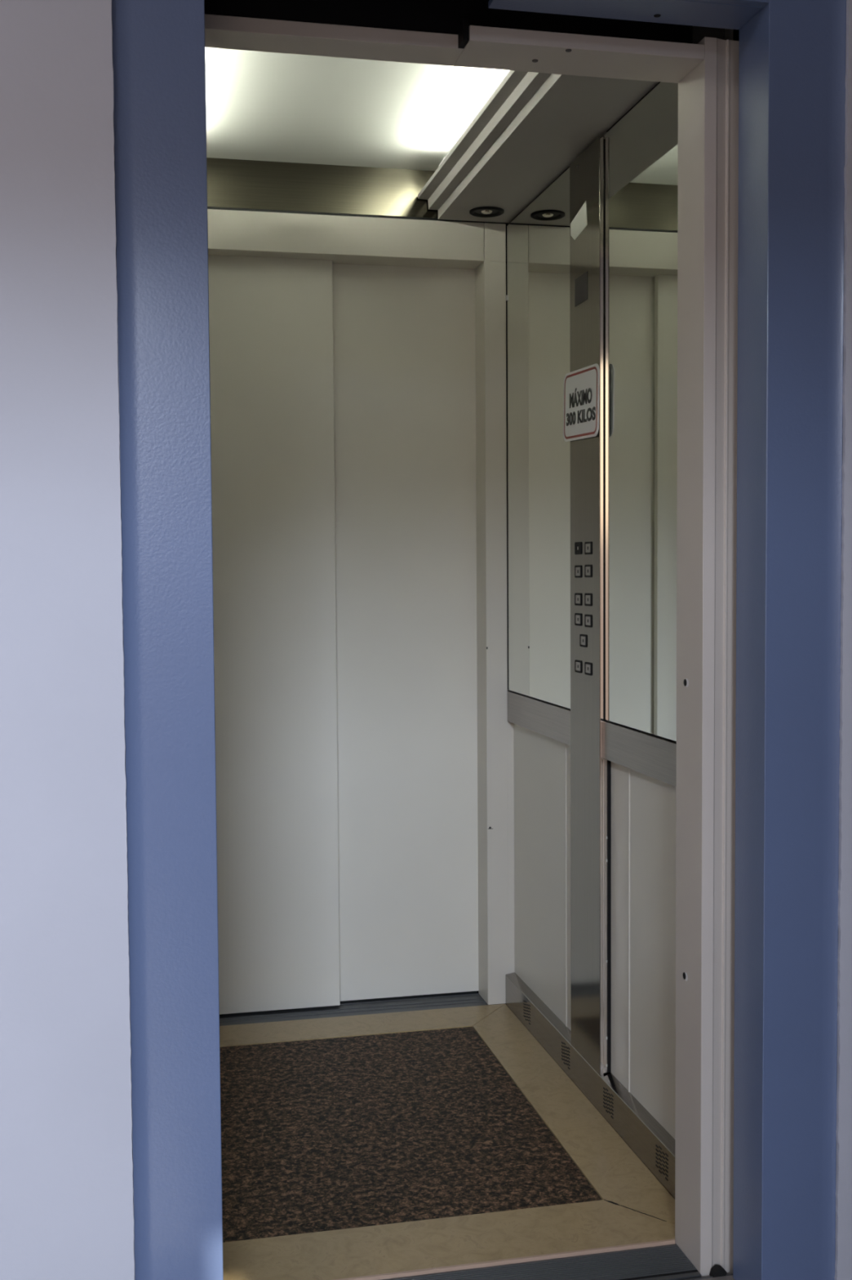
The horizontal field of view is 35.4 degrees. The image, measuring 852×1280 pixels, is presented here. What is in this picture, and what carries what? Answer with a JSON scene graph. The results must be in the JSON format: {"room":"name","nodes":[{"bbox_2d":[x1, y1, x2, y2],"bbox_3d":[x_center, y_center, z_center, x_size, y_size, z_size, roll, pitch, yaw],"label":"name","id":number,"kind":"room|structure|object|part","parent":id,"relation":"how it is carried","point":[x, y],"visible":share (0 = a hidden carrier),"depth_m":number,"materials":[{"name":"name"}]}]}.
{"room":"elevator lobby","nodes":[
{"label":"elevator lobby","id":0,"kind":"room"},
{"bbox_2d":[204,47,509,170],"bbox_3d":[-0.190,-1.204,2.798,1.136,0.022,1.340,-1,3,-12],"label":"ceiling","id":1,"kind":"structure","parent":0,"point":[260,105],"depth_m":3.02,"materials":[{"name":"white plastic"}]},
{"bbox_2d":[0,0,851,1279],"bbox_3d":[0.151,-0.451,2.006,5.600,3.050,0.100,-1,3,-12],"label":"wall","id":2,"kind":"structure","parent":0,"point":[66,1164],"depth_m":1.84,"materials":[{"name":"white paint"}]},
{"bbox_2d":[684,1273,733,1279],"bbox_3d":[0.101,1.091,2.100,0.876,0.030,0.125,-1,3,-12],"label":"sill","id":3,"kind":"structure","parent":2,"relation":"attached to","point":[730,1273],"depth_m":2.23,"materials":[{"name":"grey metal"}]},
{"bbox_2d":[709,1264,727,1277],"bbox_3d":[0.491,1.061,2.246,0.025,0.017,0.016,-1,3,-12],"label":"door stop","id":4,"kind":"object","parent":3,"relation":"on","point":[717,1270],"visible":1,"depth_m":2.24,"materials":[{"name":"black rubber"}]},
{"bbox_2d":[476,224,515,995],"bbox_3d":[-0.305,-0.095,3.662,1.200,2.220,0.050,-1,3,-12],"label":"wall","id":5,"kind":"structure","parent":0,"point":[506,224],"depth_m":3.73,"materials":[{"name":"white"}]},
{"bbox_2d":[219,991,487,1026],"bbox_3d":[-0.293,1.008,3.616,0.912,0.021,0.149,-1,3,-12],"label":"door sill","id":6,"kind":"structure","parent":5,"relation":"attached to","point":[461,999],"depth_m":3.62,"materials":[{"name":"grey metal"}]},
{"bbox_2d":[207,208,515,1004],"bbox_3d":[-0.329,-0.048,3.531,1.135,2.100,0.103,-1,3,-12],"label":"door surround","id":7,"kind":"object","parent":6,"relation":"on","point":[481,247],"visible":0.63,"depth_m":3.58,"materials":[{"name":"white paint"}]},
{"bbox_2d":[208,254,340,1014],"bbox_3d":[-0.498,-0.031,3.527,0.524,2.053,0.025,-1,3,-12],"label":"sliding door","id":8,"kind":"structure","parent":7,"relation":"attached to","point":[271,319],"depth_m":3.54,"materials":[{"name":"beige paint"}]},
{"bbox_2d":[206,157,508,224],"bbox_3d":[-0.327,-1.159,3.430,1.136,0.128,0.008,-1,3,-12],"label":"end panel","id":9,"kind":"object","parent":7,"relation":"on","point":[231,183],"depth_m":3.44,"materials":[{"name":"metal"}]},
{"bbox_3d":[-0.327,-1.098,3.431,1.136,0.006,0.004,-1,3,-12],"label":"shadow strip","id":10,"kind":"part","parent":9,"relation":"part of","materials":[{"name":"white metal"}]},
{"bbox_2d":[332,263,479,1001],"bbox_3d":[-0.065,-0.040,3.656,0.465,2.053,0.025,-1,3,-12],"label":"sliding door","id":11,"kind":"structure","parent":7,"relation":"attached to","point":[404,337],"depth_m":3.65,"materials":[{"name":"beige paint"}]},
{"bbox_2d":[514,1013,675,1199],"bbox_3d":[-0.172,1.075,2.898,1.136,0.038,1.310,-1,3,-12],"label":"floor","id":12,"kind":"structure","parent":0,"point":[514,1014],"depth_m":2.96,"materials":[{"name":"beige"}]},
{"bbox_2d":[219,1026,601,1242],"bbox_3d":[-0.143,1.043,2.910,0.754,0.018,0.986,-1,3,-12],"label":"floor mat","id":13,"kind":"object","parent":12,"relation":"on","point":[347,1132],"depth_m":2.79,"materials":[{"name":"carpet"}]},
{"bbox_2d":[474,1029,602,1199],"bbox_3d":[-0.143,1.044,2.910,0.758,0.015,0.990,-1,3,-12],"label":"joint","id":14,"kind":"object","parent":13,"relation":"attached to","point":[474,1029],"visible":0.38,"depth_m":2.83,"materials":[{"name":"black rubber"}]},
{"bbox_2d":[219,1004,675,1279],"bbox_3d":[-0.184,1.044,2.889,1.109,0.020,1.318,-1,3,-12],"label":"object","id":15,"kind":"structure","parent":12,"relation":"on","point":[635,1211],"depth_m":2.44,"materials":[{"name":"beige stone"}]},
{"bbox_2d":[480,29,739,1009],"bbox_3d":[-0.167,-0.199,3.016,1.600,3.050,1.960,-1,3,-12],"label":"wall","id":16,"kind":"structure","parent":0,"point":[735,32],"depth_m":2.78,"materials":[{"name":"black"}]},
{"bbox_2d":[381,1244,702,1279],"bbox_3d":[-0.061,1.085,2.189,1.050,0.026,0.107,-1,3,-12],"label":"sill","id":17,"kind":"structure","parent":16,"relation":"attached to","point":[666,1262],"depth_m":2.27,"materials":[{"name":"grey metal"}]},
{"bbox_2d":[514,28,733,1139],"bbox_3d":[0.383,-0.115,2.966,0.022,2.280,1.300,-1,3,-12],"label":"wall","id":18,"kind":"structure","parent":0,"point":[644,806],"depth_m":2.84,"materials":[{"name":"grey metal"}]},
{"bbox_2d":[204,13,739,1277],"bbox_3d":[-0.007,-0.032,2.154,1.180,2.256,0.114,-1,3,-12],"label":"door frame","id":19,"kind":"structure","parent":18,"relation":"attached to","point":[706,71],"depth_m":2.21,"materials":[{"name":"white paint"}]},
{"bbox_2d":[204,0,693,44],"bbox_3d":[-0.082,-1.191,2.101,1.050,0.478,0.063,-1,3,-12],"label":"door track","id":20,"kind":"object","parent":19,"relation":"on","point":[441,16],"visible":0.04,"depth_m":2.10,"materials":[{"name":"black metal"}]},
{"bbox_3d":[-0.047,-1.052,2.152,1.136,0.218,0.005,-1,3,-12],"label":"lintel plate","id":21,"kind":"part","parent":19,"relation":"part of","materials":[{"name":"black metal"}]},
{"bbox_2d":[523,1000,530,1024],"bbox_3d":[0.260,0.959,3.448,0.001,0.050,0.060,-1,3,-12],"label":"air vent","id":22,"kind":"object","parent":18,"relation":"attached to","point":[526,1003],"depth_m":3.45,"materials":[{"name":"grey metal"}]},
{"bbox_2d":[506,166,570,709],"bbox_3d":[0.284,-0.471,3.305,0.018,1.244,0.560,-1,3,-12],"label":"mirror","id":23,"kind":"object","parent":18,"relation":"attached to","point":[538,295],"visible":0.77,"depth_m":3.29,"materials":[{"name":"clear glass"}]},
{"bbox_2d":[417,70,659,222],"bbox_3d":[0.243,-1.104,2.880,0.256,0.062,1.306,-1,3,-12],"label":"stepped soffit","id":24,"kind":"structure","parent":18,"relation":"attached to","point":[531,129],"depth_m":2.89,"materials":[{"name":"grey metal"}]},
{"bbox_2d":[439,70,511,165],"bbox_3d":[0.147,-1.155,2.890,0.038,0.040,0.910,-1,3,-12],"label":"fluorescent tube","id":25,"kind":"object","parent":24,"relation":"on","point":[509,70],"visible":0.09,"depth_m":2.97,"materials":[{"name":"white plastic"}]},
{"bbox_2d":[469,206,504,217],"bbox_3d":[0.156,-1.096,3.427,0.089,0.007,0.089,-1,3,-12],"label":"recessed light","id":26,"kind":"object","parent":24,"relation":"attached to","point":[482,211],"visible":1,"depth_m":3.42,"materials":[{"name":"black metal"}]},
{"bbox_2d":[507,691,570,745],"bbox_3d":[0.288,0.192,3.337,0.019,0.080,0.558,-1,3,-12],"label":"wall rail","id":27,"kind":"object","parent":18,"relation":"attached to","point":[550,720],"visible":0.68,"depth_m":3.32,"materials":[{"name":"metal"}]},
{"bbox_2d":[561,1041,569,1069],"bbox_3d":[0.328,0.974,3.139,0.001,0.050,0.060,-1,3,-12],"label":"air vent","id":28,"kind":"object","parent":18,"relation":"attached to","point":[565,1045],"depth_m":3.14,"materials":[{"name":"grey metal"}]},
{"bbox_2d":[505,972,675,1198],"bbox_3d":[0.368,0.981,3.015,0.026,0.086,1.300,-1,3,-12],"label":"baseboard","id":29,"kind":"structure","parent":18,"relation":"attached to","point":[653,1144],"depth_m":2.90,"materials":[{"name":"metal"}]},
{"bbox_2d":[569,136,611,1075],"bbox_3d":[0.362,-0.060,2.955,0.028,2.007,0.197,-1,3,-12],"label":"elevator control panel","id":30,"kind":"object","parent":18,"relation":"attached to","point":[590,773],"depth_m":2.92,"materials":[{"name":"metal"}]},
{"bbox_2d":[570,200,587,239],"bbox_3d":[0.337,-0.921,2.943,0.001,0.066,0.112,-1,3,-12],"label":"paper label","id":31,"kind":"object","parent":30,"relation":"attached to","point":[580,222],"visible":1,"depth_m":2.94,"materials":[{"name":"grey paper"}]},
{"bbox_2d":[563,363,599,441],"bbox_3d":[0.342,-0.518,2.937,0.008,0.160,0.240,-1,3,-12],"label":"sign","id":32,"kind":"object","parent":30,"relation":"attached to","point":[581,386],"visible":1,"depth_m":2.93,"materials":[{"name":"white plastic"}]},
{"bbox_2d":[603,1087,613,1118],"bbox_3d":[0.390,0.988,2.857,0.001,0.050,0.060,-1,3,-12],"label":"air vent","id":33,"kind":"object","parent":18,"relation":"attached to","point":[607,1091],"depth_m":2.86,"materials":[{"name":"grey metal"}]},
{"bbox_2d":[603,720,676,786],"bbox_3d":[0.448,0.227,2.608,0.019,0.080,0.545,-1,3,-12],"label":"wall rail","id":34,"kind":"object","parent":18,"relation":"attached to","point":[653,756],"visible":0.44,"depth_m":2.66,"materials":[{"name":"metal"}]},
{"bbox_2d":[604,81,678,742],"bbox_3d":[0.445,-0.435,2.575,0.015,1.244,0.545,-1,3,-12],"label":"mirror","id":35,"kind":"object","parent":18,"relation":"attached to","point":[642,146],"visible":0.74,"depth_m":2.63,"materials":[{"name":"clear glass"}]},
{"bbox_2d":[656,1145,668,1181],"bbox_3d":[0.453,1.002,2.567,0.001,0.050,0.060,-1,3,-12],"label":"air vent","id":36,"kind":"object","parent":18,"relation":"attached to","point":[662,1151],"depth_m":2.56,"materials":[{"name":"grey metal"}]},
{"bbox_2d":[697,1275,734,1279],"bbox_3d":[0.525,1.215,0.428,5.600,0.116,3.560,-1,3,-12],"label":"floor","id":37,"kind":"structure","parent":0,"point":[730,1277],"depth_m":2.23,"materials":[{"name":"stone"}]},
{"bbox_2d":[111,0,846,1279],"bbox_3d":[0.104,-0.025,2.067,1.226,2.195,0.185,-1,3,-12],"label":"frame","id":38,"kind":"object","parent":37,"relation":"on","point":[792,82],"visible":1,"depth_m":2.04,"materials":[{"name":"blue paint"}]},
{"bbox_3d":[-0.372,-0.015,1.924,0.125,2.195,0.110,-1,3,-12],"label":"post","id":39,"kind":"part","parent":38,"relation":"part of","materials":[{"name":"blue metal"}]},
{"bbox_3d":[0.577,-0.032,2.131,0.125,2.195,0.110,-1,3,-12],"label":"post","id":40,"kind":"part","parent":38,"relation":"part of","materials":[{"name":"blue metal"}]}
]}

